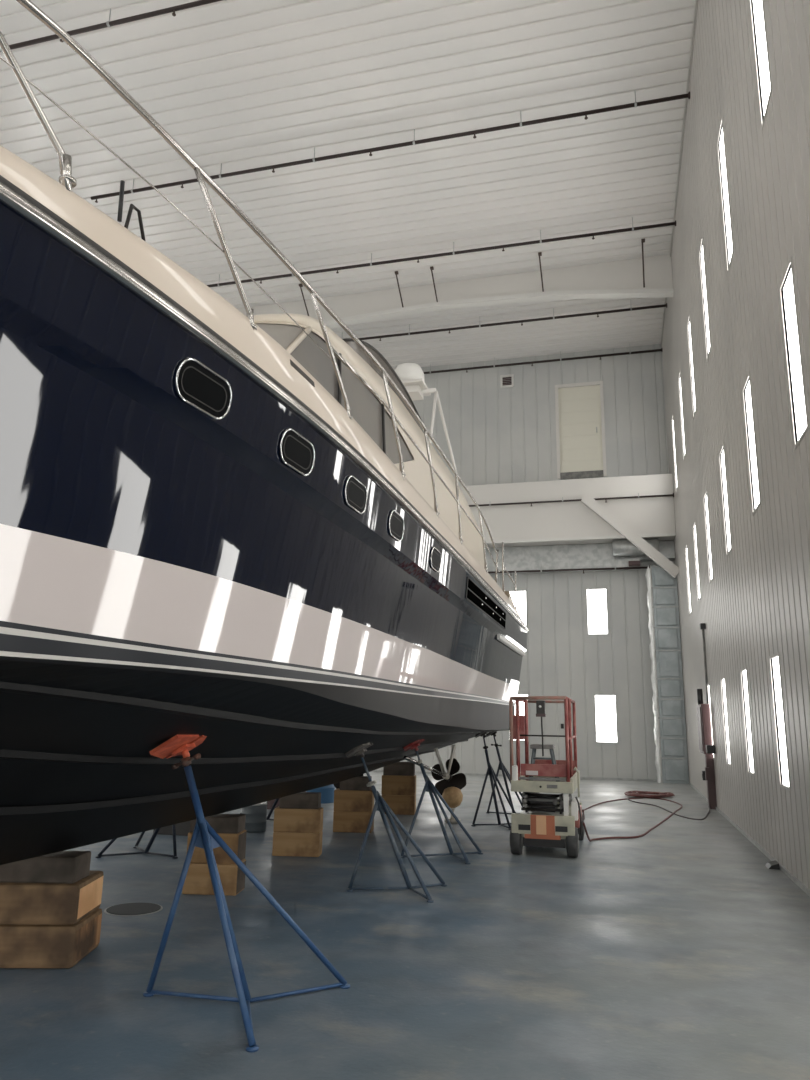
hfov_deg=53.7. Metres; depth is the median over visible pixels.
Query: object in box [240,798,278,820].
stand
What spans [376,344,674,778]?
wall
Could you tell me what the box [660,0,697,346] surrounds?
trim
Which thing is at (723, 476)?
window
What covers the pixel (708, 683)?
window
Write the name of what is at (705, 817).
power cable
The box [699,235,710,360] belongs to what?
window
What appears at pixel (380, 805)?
stand
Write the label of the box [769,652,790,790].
window
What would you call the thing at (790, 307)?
window
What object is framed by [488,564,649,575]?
pipe
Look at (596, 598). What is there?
window
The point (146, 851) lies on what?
stand
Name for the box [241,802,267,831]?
bucket
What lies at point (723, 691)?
window
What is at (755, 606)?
wall
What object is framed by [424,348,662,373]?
pipe
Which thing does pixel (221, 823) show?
block
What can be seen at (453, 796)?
buoy
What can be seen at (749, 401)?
window
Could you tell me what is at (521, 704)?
window
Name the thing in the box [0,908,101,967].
block
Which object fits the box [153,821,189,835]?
crate
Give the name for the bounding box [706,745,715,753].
switch
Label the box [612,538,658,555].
duct
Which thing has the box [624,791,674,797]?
coiled hose
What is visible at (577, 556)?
door frame
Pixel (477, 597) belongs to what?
air vent
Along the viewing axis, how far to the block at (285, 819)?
8.88 m
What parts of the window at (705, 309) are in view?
lit pane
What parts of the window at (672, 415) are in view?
lit pane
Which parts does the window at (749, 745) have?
lit pane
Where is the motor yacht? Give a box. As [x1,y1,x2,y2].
[0,0,528,864]
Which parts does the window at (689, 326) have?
lit pane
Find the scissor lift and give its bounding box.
[509,696,584,857]
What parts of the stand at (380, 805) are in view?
leg, handle, post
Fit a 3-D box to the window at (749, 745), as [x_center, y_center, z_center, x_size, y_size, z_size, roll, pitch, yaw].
[4.477,2.350,10.397,0.056,1.360,0.540,-2,-13,15]
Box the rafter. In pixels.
[237,239,673,328]
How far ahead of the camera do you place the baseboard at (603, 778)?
21.35 m
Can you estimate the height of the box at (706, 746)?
3.320 m
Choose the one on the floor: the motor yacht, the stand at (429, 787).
the stand at (429, 787)
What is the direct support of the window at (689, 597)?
in the wall at (755, 606)
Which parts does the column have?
duct panel, duct panel, duct panel, duct panel, duct panel, duct panel, duct panel, duct panel, duct panel, duct panel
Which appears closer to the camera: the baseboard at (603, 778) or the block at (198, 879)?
the block at (198, 879)
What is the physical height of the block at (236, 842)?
0.250 m
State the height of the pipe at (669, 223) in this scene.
0.399 m
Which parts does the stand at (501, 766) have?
post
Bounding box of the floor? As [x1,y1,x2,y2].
[0,772,809,1079]
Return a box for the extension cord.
[582,797,644,819]
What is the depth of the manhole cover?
6.27 m
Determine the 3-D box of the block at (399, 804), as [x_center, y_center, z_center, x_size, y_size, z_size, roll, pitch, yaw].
[-0.102,4.268,12.923,0.541,0.300,0.220,-1,-13,7]
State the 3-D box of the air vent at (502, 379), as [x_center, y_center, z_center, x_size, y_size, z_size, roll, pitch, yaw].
[3.115,-4.849,24.418,0.400,0.400,0.050,-2,-13,15]
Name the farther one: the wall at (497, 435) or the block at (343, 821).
the wall at (497, 435)
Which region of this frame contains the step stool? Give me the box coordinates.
[529,744,559,781]
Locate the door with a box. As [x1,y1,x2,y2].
[555,381,606,479]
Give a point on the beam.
(589, 520)
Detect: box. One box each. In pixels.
[628,561,640,565]
[697,623,716,808]
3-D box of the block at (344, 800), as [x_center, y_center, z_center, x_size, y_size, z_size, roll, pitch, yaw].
[-0.694,3.554,10.940,0.521,0.270,0.300,0,-13,4]
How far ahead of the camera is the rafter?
19.82 m
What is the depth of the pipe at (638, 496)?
21.84 m
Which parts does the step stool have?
leg, leg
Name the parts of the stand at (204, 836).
leg, handle, post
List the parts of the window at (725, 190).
lit pane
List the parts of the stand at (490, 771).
leg, post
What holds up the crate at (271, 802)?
on the floor
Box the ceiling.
[0,0,694,369]
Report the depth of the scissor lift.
9.21 m
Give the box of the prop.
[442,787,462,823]
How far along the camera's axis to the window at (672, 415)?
20.48 m
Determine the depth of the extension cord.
15.17 m
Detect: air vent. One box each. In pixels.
[466,577,505,628]
[500,374,513,387]
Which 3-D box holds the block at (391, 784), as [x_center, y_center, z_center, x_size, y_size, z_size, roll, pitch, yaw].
[-0.098,3.975,12.989,0.541,0.300,0.220,-1,-13,7]
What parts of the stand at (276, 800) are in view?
post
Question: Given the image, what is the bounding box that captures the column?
[645,565,688,783]
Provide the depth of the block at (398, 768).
12.96 m
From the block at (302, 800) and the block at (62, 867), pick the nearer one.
the block at (62, 867)
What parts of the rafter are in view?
brace rod, brace rod, brace rod, brace rod, brace rod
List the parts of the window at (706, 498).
lit pane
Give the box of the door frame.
[483,541,674,574]
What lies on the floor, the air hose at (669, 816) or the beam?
the air hose at (669, 816)
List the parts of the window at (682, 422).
lit pane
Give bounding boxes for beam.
[459,474,678,577]
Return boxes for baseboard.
[370,770,656,780]
[689,782,809,896]
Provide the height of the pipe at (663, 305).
0.399 m
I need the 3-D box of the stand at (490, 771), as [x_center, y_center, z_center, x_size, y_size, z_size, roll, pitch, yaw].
[1.332,3.477,11.763,0.678,1.380,0.708,-2,-13,15]
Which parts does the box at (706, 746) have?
door, post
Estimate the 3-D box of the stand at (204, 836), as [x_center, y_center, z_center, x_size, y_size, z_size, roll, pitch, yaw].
[-0.928,1.785,4.386,1.038,1.399,1.018,-2,-13,15]
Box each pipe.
[0,0,224,51]
[91,91,689,202]
[207,217,675,286]
[342,299,666,340]
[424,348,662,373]
[469,493,673,506]
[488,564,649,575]
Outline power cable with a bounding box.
[627,797,709,819]
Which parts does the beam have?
panel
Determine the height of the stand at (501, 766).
1.376 m
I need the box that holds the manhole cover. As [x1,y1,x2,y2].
[104,903,162,915]
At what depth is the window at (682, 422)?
18.00 m
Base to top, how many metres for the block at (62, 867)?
0.155 m
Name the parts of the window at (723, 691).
lit pane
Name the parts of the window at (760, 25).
lit pane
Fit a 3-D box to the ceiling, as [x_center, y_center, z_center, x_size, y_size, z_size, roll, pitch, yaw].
[-4.456,-9.270,9.046,15.980,0.200,35.200,-2,-13,15]
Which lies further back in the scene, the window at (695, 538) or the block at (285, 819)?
the window at (695, 538)
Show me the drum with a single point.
(327, 792)
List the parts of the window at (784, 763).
lit pane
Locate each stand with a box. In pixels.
[95,824,177,858]
[143,735,349,1051]
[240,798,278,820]
[345,743,446,902]
[400,739,482,863]
[471,731,515,829]
[486,731,523,814]
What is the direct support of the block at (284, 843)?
on the floor
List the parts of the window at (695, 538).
lit pane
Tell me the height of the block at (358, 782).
0.175 m
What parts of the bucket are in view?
lid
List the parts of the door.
panel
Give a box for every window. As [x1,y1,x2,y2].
[507,590,527,635]
[508,694,529,740]
[586,588,608,634]
[594,694,617,742]
[672,415,677,491]
[678,373,685,460]
[685,544,690,615]
[687,313,695,418]
[693,521,700,601]
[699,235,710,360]
[704,489,712,583]
[708,683,714,759]
[717,117,733,272]
[719,443,731,555]
[721,676,731,766]
[740,667,754,775]
[743,371,760,514]
[749,0,771,129]
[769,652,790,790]
[779,256,808,449]
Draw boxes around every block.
[0,851,90,883]
[0,870,103,924]
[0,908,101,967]
[182,859,245,895]
[186,830,246,863]
[190,814,245,833]
[272,831,322,856]
[273,807,322,832]
[279,792,320,808]
[333,811,373,832]
[334,788,373,811]
[340,776,371,790]
[381,775,415,794]
[381,794,415,814]
[383,762,414,775]
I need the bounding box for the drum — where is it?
[306,784,334,803]
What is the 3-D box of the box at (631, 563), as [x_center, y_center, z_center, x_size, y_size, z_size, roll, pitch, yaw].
[6.223,0.637,21.696,0.310,0.120,0.200,-2,-13,15]
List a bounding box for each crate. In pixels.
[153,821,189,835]
[267,791,305,808]
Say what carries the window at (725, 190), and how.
in the wall at (755, 606)
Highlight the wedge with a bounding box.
[765,860,779,869]
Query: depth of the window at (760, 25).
7.85 m
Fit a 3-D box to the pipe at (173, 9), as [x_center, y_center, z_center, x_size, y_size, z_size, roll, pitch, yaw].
[-3.518,-8.220,12.265,15.480,0.399,0.119,-2,-13,15]
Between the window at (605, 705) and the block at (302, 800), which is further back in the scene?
the window at (605, 705)
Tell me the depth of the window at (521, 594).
22.89 m
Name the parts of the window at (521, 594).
lit pane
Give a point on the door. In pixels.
(579, 407)
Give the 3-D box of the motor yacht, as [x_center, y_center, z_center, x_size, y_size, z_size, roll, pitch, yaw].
[-2.051,-0.553,6.092,4.198,5.998,16.400,-2,-13,15]
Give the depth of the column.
20.81 m
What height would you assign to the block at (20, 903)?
0.235 m
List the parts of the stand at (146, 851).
post, leg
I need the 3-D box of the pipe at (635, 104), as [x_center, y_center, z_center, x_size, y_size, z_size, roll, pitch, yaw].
[-0.832,-7.501,15.298,11.880,0.399,0.119,-2,-13,15]
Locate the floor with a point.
(673, 951)
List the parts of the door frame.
panel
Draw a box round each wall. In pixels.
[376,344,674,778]
[662,0,809,888]
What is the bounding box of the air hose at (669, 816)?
[583,797,682,841]
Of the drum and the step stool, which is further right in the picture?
the step stool
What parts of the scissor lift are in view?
guard post, guard post, plate, guard post, guard rail, kick rail, guard rail, step plate, guard rail, guard post, guard post, guard post, handle, red tank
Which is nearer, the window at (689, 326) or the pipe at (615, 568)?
the window at (689, 326)
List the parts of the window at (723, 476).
lit pane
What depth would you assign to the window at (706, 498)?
13.96 m
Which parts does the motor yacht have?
glass, spray rail, spray rail, spray rail, handrail, glass, fairlead plate, blade, glass, screen rail, glass, rail, arch leg, glass, blade, blade, arch leg, blade, blade, stern post, stern post, stern rail, stern post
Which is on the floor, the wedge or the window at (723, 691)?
the wedge
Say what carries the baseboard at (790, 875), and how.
attached to the wall at (755, 606)

